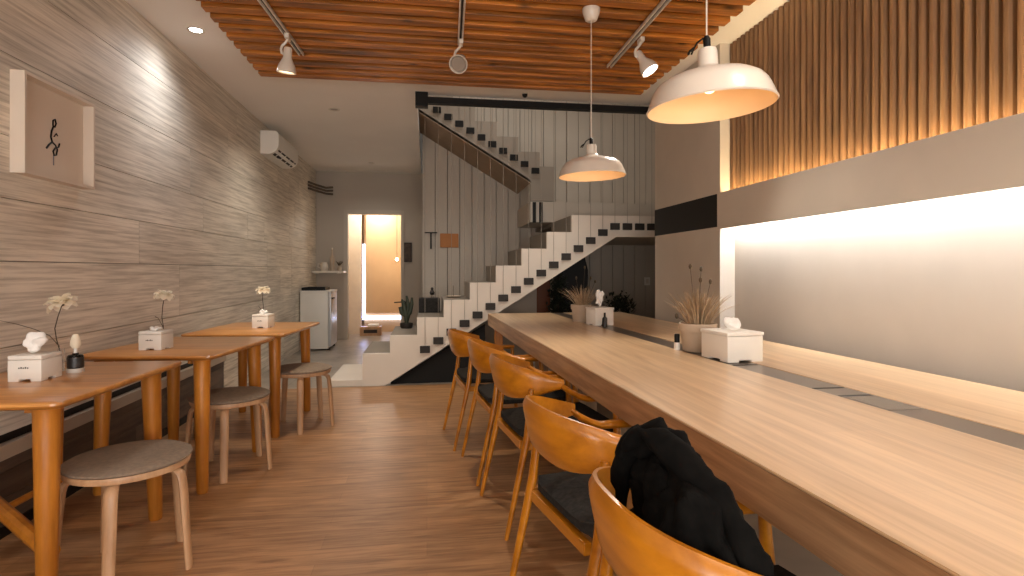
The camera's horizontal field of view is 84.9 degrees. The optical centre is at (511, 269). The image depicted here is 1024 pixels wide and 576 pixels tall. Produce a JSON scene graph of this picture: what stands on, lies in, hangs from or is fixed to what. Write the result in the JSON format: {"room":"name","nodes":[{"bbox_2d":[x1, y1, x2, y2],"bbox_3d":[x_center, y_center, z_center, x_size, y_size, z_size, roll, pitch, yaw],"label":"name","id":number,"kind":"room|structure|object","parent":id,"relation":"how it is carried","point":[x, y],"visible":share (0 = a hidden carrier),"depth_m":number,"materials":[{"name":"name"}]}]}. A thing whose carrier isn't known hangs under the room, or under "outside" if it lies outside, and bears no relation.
{"room":"restaurant","nodes":[
{"label":"restaurant","id":0,"kind":"room"},
{"bbox_2d":[2,261,308,267],"bbox_3d":[-2.725,-0.250,4.441,0.145,2.900,14.800,0,0,-9],"label":"wall","id":1,"kind":"structure","parent":0,"point":[2,261],"depth_m":3.50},
{"bbox_2d":[0,0,315,526],"bbox_3d":[-2.453,-0.250,3.369,0.080,2.896,12.597,0,0,-9],"label":"wall","id":2,"kind":"structure","parent":0,"point":[183,181],"depth_m":3.67,"materials":[{"name":"stone"}]},
{"bbox_2d":[10,69,94,189],"bbox_3d":[-2.299,-0.680,2.827,0.062,0.470,0.550,0,0,-9],"label":"picture frame","id":3,"kind":"object","parent":2,"relation":"attached to","point":[52,128],"visible":1,"depth_m":2.80,"materials":[{"name":"paper"}]},
{"bbox_2d":[0,363,192,443],"bbox_3d":[-2.132,0.760,1.194,0.057,0.044,8.200,0,0,-9],"label":"trim","id":4,"kind":"structure","parent":2,"relation":"attached to","point":[20,431],"depth_m":3.09,"materials":[{"name":"black metal"}]},
{"bbox_2d":[0,413,193,539],"bbox_3d":[-2.118,1.175,1.196,0.080,0.050,8.200,0,0,-9],"label":"baseboard","id":5,"kind":"structure","parent":2,"relation":"attached to","point":[4,531],"depth_m":2.95,"materials":[{"name":"black metal"}]},
{"bbox_2d":[0,356,225,461],"bbox_3d":[-2.112,0.815,1.197,0.093,0.066,8.200,0,0,-9],"label":"trim","id":6,"kind":"structure","parent":2,"relation":"attached to","point":[12,447],"depth_m":3.07,"materials":[{"name":"beige wood"}]},
{"bbox_2d":[260,130,297,168],"bbox_3d":[-2.846,-1.460,6.891,0.200,0.271,0.980,0,0,-9],"label":"air conditioner","id":7,"kind":"object","parent":2,"relation":"attached to","point":[273,146],"visible":1,"depth_m":6.56,"materials":[{"name":"white plastic"}]},
{"bbox_2d":[308,181,332,194],"bbox_3d":[-3.218,-1.360,9.282,0.159,0.156,0.734,0,0,12],"label":"bundle","id":8,"kind":"object","parent":2,"relation":"attached to","point":[312,183],"visible":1,"depth_m":9.41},
{"bbox_2d":[362,215,363,325],"bbox_3d":[-2.557,-0.150,11.850,2.700,2.700,0.200,0,0,-9],"label":"wall","id":9,"kind":"structure","parent":0,"point":[362,215],"depth_m":11.66,"materials":[{"name":"paint"}]},
{"bbox_2d":[316,171,422,339],"bbox_3d":[-2.251,-0.250,9.834,2.700,2.900,0.120,0,0,-9],"label":"wall","id":10,"kind":"structure","parent":0,"point":[351,190],"depth_m":9.73,"materials":[{"name":"paint"}]},
{"bbox_2d":[312,271,346,273],"bbox_3d":[-3.078,0.038,9.465,0.505,0.047,0.360,0,0,-9],"label":"wall shelf","id":11,"kind":"object","parent":10,"relation":"attached to","point":[314,272],"visible":0.98,"depth_m":9.29,"materials":[{"name":"white wood"}]},
{"bbox_2d":[317,262,327,270],"bbox_3d":[-3.158,-0.060,9.391,0.160,0.150,0.130,0,0,25],"label":"jug","id":12,"kind":"object","parent":11,"relation":"on","point":[324,266],"visible":1,"depth_m":9.34,"materials":[{"name":"ceramic"}]},
{"bbox_2d":[330,248,333,270],"bbox_3d":[-3.030,-0.180,9.432,0.074,0.390,0.074,0,0,-9],"label":"bottle","id":13,"kind":"object","parent":11,"relation":"on","point":[331,256],"visible":1,"depth_m":9.40,"materials":[{"name":"beige ceramic"}]},
{"bbox_2d":[336,261,342,270],"bbox_3d":[-2.909,-0.071,9.450,0.121,0.172,0.123,0,0,-9],"label":"vase","id":14,"kind":"object","parent":11,"relation":"on","point":[339,268],"visible":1,"depth_m":9.43,"materials":[{"name":"beige ceramic"}]},
{"bbox_2d":[344,210,403,339],"bbox_3d":[-2.408,0.080,9.800,1.020,2.240,0.160,0,0,-9],"label":"trim","id":15,"kind":"structure","parent":10,"relation":"attached to","point":[347,213],"depth_m":9.71,"materials":[{"name":"white paint"}]},
{"bbox_2d":[404,243,411,261],"bbox_3d":[-1.845,-0.310,9.819,0.170,0.340,0.020,0,0,-9],"label":"picture","id":16,"kind":"object","parent":10,"relation":"attached to","point":[407,246],"visible":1,"depth_m":9.82,"materials":[{"name":"black metal"}]},
{"bbox_2d":[400,322,412,328],"bbox_3d":[-1.246,0.655,6.608,0.150,0.060,0.150,0,0,-9],"label":"pot","id":17,"kind":"object","parent":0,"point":[405,325],"depth_m":6.55,"materials":[{"name":"black ceramic"}]},
{"bbox_2d":[0,332,843,575],"bbox_3d":[0.021,1.240,4.858,5.700,0.080,14.800,0,0,-9],"label":"floor","id":18,"kind":"structure","parent":0,"point":[383,490],"depth_m":2.83,"materials":[{"name":"brown wood"}]},
{"bbox_2d":[0,361,181,575],"bbox_3d":[-1.903,0.825,2.311,0.640,0.750,0.900,0,0,-6],"label":"cafe table","id":19,"kind":"object","parent":18,"relation":"on","point":[46,400],"visible":0.84,"depth_m":2.05,"materials":[{"name":"brown wood"}]},
{"bbox_2d":[8,332,61,381],"bbox_3d":[-1.970,0.353,2.315,0.125,0.195,0.126,0,0,-7],"label":"tissue box","id":20,"kind":"object","parent":19,"relation":"on","point":[33,365],"visible":1,"depth_m":2.27,"materials":[{"name":"white plastic"}]},
{"bbox_2d":[3,293,77,370],"bbox_3d":[-2.076,0.275,2.469,0.272,0.350,0.114,0,0,-18],"label":"flower","id":21,"kind":"object","parent":19,"relation":"on","point":[59,302],"visible":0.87,"depth_m":2.48,"materials":[{"name":"beige plant"}]},
{"bbox_2d":[66,334,84,372],"bbox_3d":[-1.928,0.366,2.474,0.065,0.168,0.065,0,0,-9],"label":"bottle","id":22,"kind":"object","parent":19,"relation":"on","point":[75,361],"visible":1,"depth_m":2.46,"materials":[{"name":"black glass"}]},
{"bbox_2d":[59,439,192,575],"bbox_3d":[-1.536,0.970,2.240,0.482,0.461,0.474,0,0,-19],"label":"round stool","id":23,"kind":"object","parent":18,"relation":"on","point":[107,467],"visible":0.98,"depth_m":2.17,"materials":[{"name":"brown wood"}]},
{"bbox_2d":[83,337,274,495],"bbox_3d":[-1.951,0.825,3.355,0.730,0.750,0.860,0,0,-2],"label":"cafe table","id":24,"kind":"object","parent":18,"relation":"on","point":[199,352],"visible":0.75,"depth_m":3.02,"materials":[{"name":"brown wood"}]},
{"bbox_2d":[138,326,172,349],"bbox_3d":[-2.033,0.386,3.201,0.125,0.129,0.126,0,0,-3],"label":"tissue box","id":25,"kind":"object","parent":24,"relation":"on","point":[156,338],"visible":1,"depth_m":3.14,"materials":[{"name":"white plastic"}]},
{"bbox_2d":[153,290,174,328],"bbox_3d":[-2.055,0.282,3.306,0.118,0.335,0.112,0,0,-9],"label":"flower","id":26,"kind":"object","parent":24,"relation":"on","point":[162,294],"visible":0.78,"depth_m":3.29,"materials":[{"name":"beige plant"}]},
{"bbox_2d":[183,386,272,483],"bbox_3d":[-1.697,0.970,3.369,0.482,0.461,0.474,0,0,-19],"label":"round stool","id":27,"kind":"object","parent":18,"relation":"on","point":[224,399],"visible":0.75,"depth_m":3.31,"materials":[{"name":"brown wood"}]},
{"bbox_2d":[181,322,319,438],"bbox_3d":[-1.990,0.825,4.381,0.720,0.750,0.920,0,0,-4],"label":"cafe table","id":28,"kind":"object","parent":18,"relation":"on","point":[238,329],"visible":0.77,"depth_m":4.10,"materials":[{"name":"brown wood"}]},
{"bbox_2d":[255,286,270,309],"bbox_3d":[-1.997,0.289,4.501,0.108,0.323,0.109,0,0,-9],"label":"flower","id":29,"kind":"object","parent":28,"relation":"on","point":[264,289],"visible":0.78,"depth_m":4.48,"materials":[{"name":"beige plant"}]},
{"bbox_2d":[252,309,274,327],"bbox_3d":[-1.952,0.379,4.396,0.125,0.143,0.126,0,0,-1],"label":"tissue box","id":30,"kind":"object","parent":28,"relation":"on","point":[264,319],"visible":1,"depth_m":4.33,"materials":[{"name":"white plastic"}]},
{"bbox_2d":[268,362,333,434],"bbox_3d":[-1.615,0.970,4.291,0.482,0.461,0.474,0,0,-19],"label":"round stool","id":31,"kind":"object","parent":18,"relation":"on","point":[300,371],"visible":0.81,"depth_m":4.27,"materials":[{"name":"brown wood"}]},
{"bbox_2d":[300,289,336,349],"bbox_3d":[-2.964,0.754,8.633,0.470,0.892,0.570,0,0,-9],"label":"fridge","id":32,"kind":"object","parent":18,"relation":"on","point":[315,306],"visible":0.77,"depth_m":8.37,"materials":[{"name":"white plastic"}]},
{"bbox_2d":[301,287,329,290],"bbox_3d":[-3.000,0.285,8.567,0.340,0.045,0.400,0,0,-9],"label":"tray","id":33,"kind":"object","parent":32,"relation":"on","point":[302,288],"visible":1,"depth_m":8.38,"materials":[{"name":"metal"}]},
{"bbox_2d":[300,289,336,291],"bbox_3d":[-2.971,0.318,8.632,0.455,0.020,0.570,0,0,-9],"label":"countertop","id":34,"kind":"structure","parent":32,"relation":"on","point":[331,290],"depth_m":8.37,"materials":[{"name":"white plastic"}]},
{"bbox_2d":[349,215,361,333],"bbox_3d":[-3.020,-0.150,10.617,0.315,2.700,0.100,0,0,-9],"label":"pier","id":35,"kind":"object","parent":18,"relation":"on","point":[355,221],"visible":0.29,"depth_m":10.58,"materials":[{"name":"white paint"}]},
{"bbox_2d":[360,326,381,335],"bbox_3d":[-2.599,1.120,10.325,0.380,0.160,0.244,0,0,-9],"label":"wooden crate","id":36,"kind":"object","parent":18,"relation":"on","point":[364,330],"visible":0.98,"depth_m":10.21,"materials":[{"name":"brown wood"}]},
{"bbox_2d":[367,323,378,326],"bbox_3d":[-2.560,1.018,10.333,0.200,0.045,0.180,0,0,-9],"label":"towel stack","id":37,"kind":"object","parent":36,"relation":"on","point":[377,324],"visible":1,"depth_m":10.25,"materials":[{"name":"fabric"}]},
{"bbox_2d":[362,215,400,331],"bbox_3d":[-2.338,-0.100,10.973,1.130,2.600,0.200,0,0,-9],"label":"doorway","id":38,"kind":"object","parent":18,"relation":"on","point":[381,273],"visible":0.41,"depth_m":10.85,"materials":[{"name":"paint"}]},
{"bbox_2d":[443,328,533,450],"bbox_3d":[-0.172,0.812,4.036,0.591,0.780,0.580,0,0,-15],"label":"armchair","id":39,"kind":"object","parent":18,"relation":"on","point":[458,339],"visible":0.55,"depth_m":3.83,"materials":[{"name":"orange wood"}]},
{"bbox_2d":[331,96,654,386],"bbox_3d":[0.149,-1.295,7.082,4.420,4.990,2.120,0,0,-9],"label":"staircase","id":40,"kind":"structure","parent":18,"relation":"on","point":[566,241],"depth_m":6.03,"materials":[{"name":"metal"}]},
{"bbox_2d":[398,296,413,328],"bbox_3d":[-1.246,0.494,6.608,0.149,0.382,0.149,0,0,44],"label":"potted cactus","id":41,"kind":"object","parent":40,"relation":"on","point":[405,311],"visible":1,"depth_m":6.59,"materials":[{"name":"green plant"}]},
{"bbox_2d":[419,297,439,312],"bbox_3d":[-0.984,0.415,6.665,0.245,0.170,0.206,0,0,-9],"label":"speaker","id":42,"kind":"object","parent":40,"relation":"on","point":[426,304],"visible":1,"depth_m":6.57},
{"bbox_2d":[420,299,438,310],"bbox_3d":[-0.969,0.415,6.566,0.215,0.140,0.006,0,0,-9],"label":"grille","id":43,"kind":"object","parent":42,"relation":"attached to","point":[425,304],"depth_m":6.56,"materials":[{"name":"grey metal"}]},
{"bbox_2d":[430,287,434,297],"bbox_3d":[-0.952,0.267,6.673,0.060,0.126,0.059,0,0,-9],"label":"figurine","id":44,"kind":"object","parent":42,"relation":"on","point":[432,292],"visible":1,"depth_m":6.66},
{"bbox_2d":[390,324,484,383],"bbox_3d":[-0.797,0.892,5.983,1.020,0.615,0.030,0,0,-9],"label":"panel","id":45,"kind":"object","parent":40,"relation":"attached to","point":[440,367],"visible":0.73,"depth_m":5.97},
{"bbox_2d":[446,295,459,297],"bbox_3d":[-0.679,0.249,6.471,0.180,0.140,0.180,0,0,-9],"label":"dish","id":46,"kind":"object","parent":40,"relation":"on","point":[448,296],"visible":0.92,"depth_m":6.42,"materials":[{"name":"beige ceramic"}]},
{"bbox_2d":[533,202,535,222],"bbox_3d":[0.283,-0.730,7.100,0.040,0.260,0.035,0,0,-9],"label":"post","id":47,"kind":"object","parent":40,"relation":"on","point":[534,203],"visible":1,"depth_m":7.08,"materials":[{"name":"black metal"}]},
{"bbox_2d":[539,202,542,222],"bbox_3d":[0.367,-0.730,7.113,0.040,0.260,0.035,0,0,-9],"label":"post","id":48,"kind":"object","parent":40,"relation":"on","point":[540,203],"visible":1,"depth_m":7.10,"materials":[{"name":"black metal"}]},
{"bbox_2d":[461,339,571,485],"bbox_3d":[0.020,0.812,3.438,0.591,0.780,0.580,0,0,-15],"label":"armchair","id":49,"kind":"object","parent":18,"relation":"on","point":[480,351],"visible":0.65,"depth_m":3.25,"materials":[{"name":"orange wood"}]},
{"bbox_2d":[537,280,549,312],"bbox_3d":[0.354,0.575,7.430,0.230,1.250,0.415,0,0,-9],"label":"storage cabinet","id":50,"kind":"object","parent":18,"relation":"on","point":[542,298],"visible":0.02,"depth_m":7.23,"materials":[{"name":"red wood"}]},
{"bbox_2d":[480,353,620,540],"bbox_3d":[0.181,0.812,2.814,0.591,0.780,0.580,0,0,-16],"label":"armchair","id":51,"kind":"object","parent":18,"relation":"on","point":[513,377],"visible":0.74,"depth_m":2.61,"materials":[{"name":"orange wood"}]},
{"bbox_2d":[545,272,570,312],"bbox_3d":[0.574,0.594,6.900,0.341,1.211,0.308,0,0,18],"label":"potted shrub","id":52,"kind":"object","parent":18,"relation":"on","point":[553,294],"visible":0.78,"depth_m":6.88,"materials":[{"name":"green plant"}]},
{"bbox_2d":[509,395,631,575],"bbox_3d":[0.336,0.812,1.864,0.591,0.780,0.580,0,0,-20],"label":"armchair","id":53,"kind":"object","parent":18,"relation":"on","point":[575,447],"visible":0.58,"depth_m":1.72,"materials":[{"name":"orange wood"}]},
{"bbox_2d":[553,257,587,312],"bbox_3d":[0.784,0.470,7.498,0.380,1.460,0.408,0,0,-9],"label":"cabinet","id":54,"kind":"object","parent":18,"relation":"on","point":[577,269],"visible":0.17,"depth_m":7.33,"materials":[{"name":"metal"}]},
{"bbox_2d":[603,290,635,313],"bbox_3d":[1.352,0.729,7.175,0.508,0.942,0.474,0,0,13],"label":"potted shrub","id":55,"kind":"object","parent":18,"relation":"on","point":[623,305],"visible":0.44,"depth_m":7.13,"materials":[{"name":"green plant"}]},
{"bbox_2d":[588,466,795,575],"bbox_3d":[0.454,0.812,1.113,0.591,0.780,0.580,0,0,-13],"label":"armchair","id":56,"kind":"object","parent":18,"relation":"on","point":[630,546],"visible":0.56,"depth_m":0.97,"materials":[{"name":"orange wood"}]},
{"bbox_2d":[610,417,773,575],"bbox_3d":[0.337,0.545,1.035,0.202,0.496,0.492,0,0,-9],"label":"coat","id":57,"kind":"object","parent":56,"relation":"on","point":[674,491],"visible":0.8,"depth_m":0.98,"materials":[{"name":"black fabric"}]},
{"bbox_2d":[488,312,1023,575],"bbox_3d":[1.030,0.825,2.776,1.434,0.750,6.424,0,0,-10],"label":"table","id":58,"kind":"object","parent":18,"relation":"on","point":[871,468],"visible":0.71,"depth_m":1.55,"materials":[{"name":"brown wood"}]},
{"bbox_2d":[561,266,604,322],"bbox_3d":[0.612,0.206,4.885,0.393,0.487,0.456,0,0,27],"label":"potted plant","id":59,"kind":"object","parent":58,"relation":"on","point":[578,308],"visible":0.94,"depth_m":4.81,"materials":[{"name":"beige plant"}]},
{"bbox_2d":[585,289,613,325],"bbox_3d":[0.721,0.304,4.611,0.173,0.291,0.178,0,0,-19],"label":"tissue box","id":60,"kind":"object","parent":58,"relation":"on","point":[594,315],"visible":0.98,"depth_m":4.55,"materials":[{"name":"white plastic"}]},
{"bbox_2d":[602,313,606,326],"bbox_3d":[0.739,0.395,4.461,0.040,0.110,0.039,0,0,-9],"label":"bottle","id":61,"kind":"object","parent":58,"relation":"on","point":[604,319],"visible":1,"depth_m":4.45,"materials":[{"name":"black glass"}]},
{"bbox_2d":[674,334,679,349],"bbox_3d":[0.931,0.405,3.160,0.034,0.090,0.034,0,0,-9],"label":"bottle","id":62,"kind":"object","parent":58,"relation":"on","point":[676,336],"visible":1,"depth_m":3.15,"materials":[{"name":"white plastic"}]},
{"bbox_2d":[667,264,739,352],"bbox_3d":[1.049,0.207,3.107,0.387,0.486,0.381,0,0,9],"label":"potted plant","id":63,"kind":"object","parent":58,"relation":"on","point":[691,335],"visible":0.98,"depth_m":3.07,"materials":[{"name":"beige plant"}]},
{"bbox_2d":[700,317,763,362],"bbox_3d":[1.112,0.344,2.839,0.208,0.212,0.228,0,0,-15],"label":"tissue box","id":64,"kind":"object","parent":58,"relation":"on","point":[732,344],"visible":1,"depth_m":2.75,"materials":[{"name":"white plastic"}]},
{"bbox_2d":[447,150,447,295],"bbox_3d":[0.484,-1.300,8.337,3.540,5.000,0.100,0,0,-9],"label":"wall","id":65,"kind":"structure","parent":0,"point":[447,150],"depth_m":8.07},
{"bbox_2d":[125,0,788,173],"bbox_3d":[0.179,-1.760,3.820,5.700,0.120,12.700,0,0,-9],"label":"ceiling","id":66,"kind":"structure","parent":0,"point":[376,122],"depth_m":5.49,"materials":[{"name":"paint"}]},
{"bbox_2d":[186,26,204,33],"bbox_3d":[-2.235,-1.696,3.959,0.116,0.007,0.116,0,0,-9],"label":"recessed light","id":67,"kind":"object","parent":66,"relation":"in","point":[192,29],"visible":1,"depth_m":3.96,"materials":[{"name":"white ceramic"}]},
{"bbox_2d":[328,108,339,110],"bbox_3d":[-1.879,-1.696,5.915,0.116,0.007,0.116,0,0,-9],"label":"recessed light","id":68,"kind":"object","parent":66,"relation":"in","point":[330,109],"visible":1,"depth_m":5.92,"materials":[{"name":"white ceramic"}]},
{"bbox_2d":[196,0,755,94],"bbox_3d":[0.105,-1.645,1.209,3.270,0.110,7.360,0,0,-9],"label":"ceiling panel","id":69,"kind":"object","parent":66,"relation":"attached to","point":[509,44],"visible":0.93,"depth_m":3.85,"materials":[{"name":"brown wood"}]},
{"bbox_2d":[257,0,303,55],"bbox_3d":[-1.356,-1.573,2.156,0.036,0.024,3.877,0,0,-5],"label":"track rail","id":70,"kind":"object","parent":69,"relation":"attached to","point":[263,3],"visible":1,"depth_m":3.56,"materials":[{"name":"white metal"}]},
{"bbox_2d":[276,33,295,74],"bbox_3d":[-1.504,-1.432,3.734,0.123,0.257,0.123,0,0,-9],"label":"track spotlight","id":71,"kind":"object","parent":70,"relation":"attached to","point":[286,65],"visible":1,"depth_m":3.69,"materials":[{"name":"white metal"}]},
{"bbox_2d":[458,0,465,44],"bbox_3d":[-0.161,-1.573,2.150,0.036,0.024,3.502,0,0,-7],"label":"track rail","id":72,"kind":"object","parent":69,"relation":"attached to","point":[462,3],"visible":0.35,"depth_m":3.50,"materials":[{"name":"white metal"}]},
{"bbox_2d":[449,39,467,73],"bbox_3d":[-0.364,-1.437,3.767,0.123,0.248,0.181,0,0,-9],"label":"track spotlight","id":73,"kind":"object","parent":72,"relation":"attached to","point":[458,64],"visible":1,"depth_m":3.73,"materials":[{"name":"white metal"}]},
{"bbox_2d":[559,5,625,181],"bbox_3d":[0.487,-1.074,3.402,0.408,1.023,0.408,0,0,-9],"label":"pendant lamp","id":74,"kind":"object","parent":69,"relation":"hanging from","point":[592,166],"visible":1,"depth_m":3.36,"materials":[{"name":"white metal"}]},
{"bbox_2d":[607,0,670,67],"bbox_3d":[1.013,-1.573,2.465,0.036,0.024,3.770,0,0,-8],"label":"track rail","id":75,"kind":"object","parent":69,"relation":"attached to","point":[663,3],"visible":1,"depth_m":3.68,"materials":[{"name":"white metal"}]},
{"bbox_2d":[634,36,657,77],"bbox_3d":[0.907,-1.430,3.761,0.155,0.263,0.123,0,0,45],"label":"track spotlight","id":76,"kind":"object","parent":75,"relation":"attached to","point":[647,66],"visible":1,"depth_m":3.74,"materials":[{"name":"white metal"}]},
{"bbox_2d":[646,0,779,123],"bbox_3d":[0.648,-1.051,1.828,0.407,1.069,0.408,0,0,-9],"label":"pendant lamp","id":77,"kind":"object","parent":69,"relation":"hanging from","point":[711,91],"visible":1,"depth_m":1.81,"materials":[{"name":"white metal"}]},
{"bbox_2d":[415,91,648,113],"bbox_3d":[0.858,-1.631,5.643,3.610,0.133,0.100,0,0,-9],"label":"steel beam","id":78,"kind":"structure","parent":66,"relation":"attached to","point":[422,100],"depth_m":5.51,"materials":[{"name":"black metal"}]},
{"bbox_2d":[412,288,536,368],"bbox_3d":[-0.545,0.675,6.922,1.720,1.050,0.050,0,0,-9],"label":"wall","id":79,"kind":"structure","parent":0,"point":[528,303],"depth_m":6.99,"materials":[{"name":"paint"}]},
{"bbox_2d":[423,96,654,318],"bbox_3d":[0.441,-1.300,8.270,3.478,5.000,0.180,0,0,-9],"label":"wall","id":80,"kind":"structure","parent":0,"point":[614,268],"depth_m":8.20,"materials":[{"name":"white wood"}]},
{"bbox_2d":[424,232,436,248],"bbox_3d":[-1.149,-0.417,7.937,0.180,0.235,0.050,0,0,-9],"label":"wall lamp","id":81,"kind":"object","parent":80,"relation":"attached to","point":[424,232],"visible":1,"depth_m":7.92,"materials":[{"name":"black metal"}]},
{"bbox_2d":[440,233,457,247],"bbox_3d":[-0.894,-0.420,7.991,0.260,0.200,0.020,0,0,-9],"label":"sign","id":82,"kind":"object","parent":80,"relation":"attached to","point":[445,239],"visible":1,"depth_m":7.98,"materials":[{"name":"orange wood"}]},
{"bbox_2d":[517,202,553,227],"bbox_3d":[0.305,-0.740,7.652,0.300,0.260,1.040,0,0,-9],"label":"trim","id":83,"kind":"structure","parent":80,"relation":"attached to","point":[548,207],"depth_m":7.18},
{"bbox_2d":[419,95,553,201],"bbox_3d":[-0.449,-2.335,7.523,1.830,2.910,1.070,0,0,-9],"label":"staircase","id":84,"kind":"structure","parent":83,"relation":"on","point":[434,121],"depth_m":7.10,"materials":[{"name":"metal"}]},
{"bbox_2d":[554,202,654,221],"bbox_3d":[1.348,-0.740,7.811,1.810,0.260,1.040,0,0,-9],"label":"trim","id":85,"kind":"structure","parent":80,"relation":"attached to","point":[562,210],"depth_m":7.26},
{"bbox_2d":[644,277,649,284],"bbox_3d":[2.037,0.170,8.438,0.090,0.120,0.018,0,0,-9],"label":"light switch","id":86,"kind":"object","parent":80,"relation":"attached to","point":[646,279],"visible":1,"depth_m":8.43,"materials":[{"name":"white plastic"}]},
{"bbox_2d":[655,43,734,327],"bbox_3d":[1.606,-0.250,4.813,0.280,2.900,1.205,0,0,-9],"label":"wall pier","id":87,"kind":"object","parent":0,"point":[692,161],"visible":0.36,"depth_m":4.61,"materials":[{"name":"grey paint"}]},
{"bbox_2d":[655,194,716,235],"bbox_3d":[1.467,-0.451,4.813,0.014,0.249,1.167,0,0,-9],"label":"wall band","id":88,"kind":"object","parent":87,"relation":"attached to","point":[701,213],"visible":1,"depth_m":4.71,"materials":[{"name":"black paint"}]},
{"bbox_2d":[735,187,1023,391],"bbox_3d":[2.244,-0.250,1.006,0.160,2.900,6.515,0,0,-9],"label":"wall","id":89,"kind":"structure","parent":0,"point":[933,286],"depth_m":2.72,"materials":[{"name":"grey paint"}]},
{"bbox_2d":[720,112,1023,228],"bbox_3d":[2.106,-0.445,0.984,0.120,0.270,6.514,0,0,-9],"label":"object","id":90,"kind":"object","parent":89,"relation":"attached to","point":[987,156],"visible":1,"depth_m":2.61,"materials":[{"name":"grey paint"}]},
{"bbox_2d":[730,0,1023,189],"bbox_3d":[2.146,-1.099,0.989,0.044,1.198,6.512,0,0,-9],"label":"wall panel","id":91,"kind":"object","parent":89,"relation":"attached to","point":[851,78],"visible":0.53,"depth_m":2.90,"materials":[{"name":"brown wood"}]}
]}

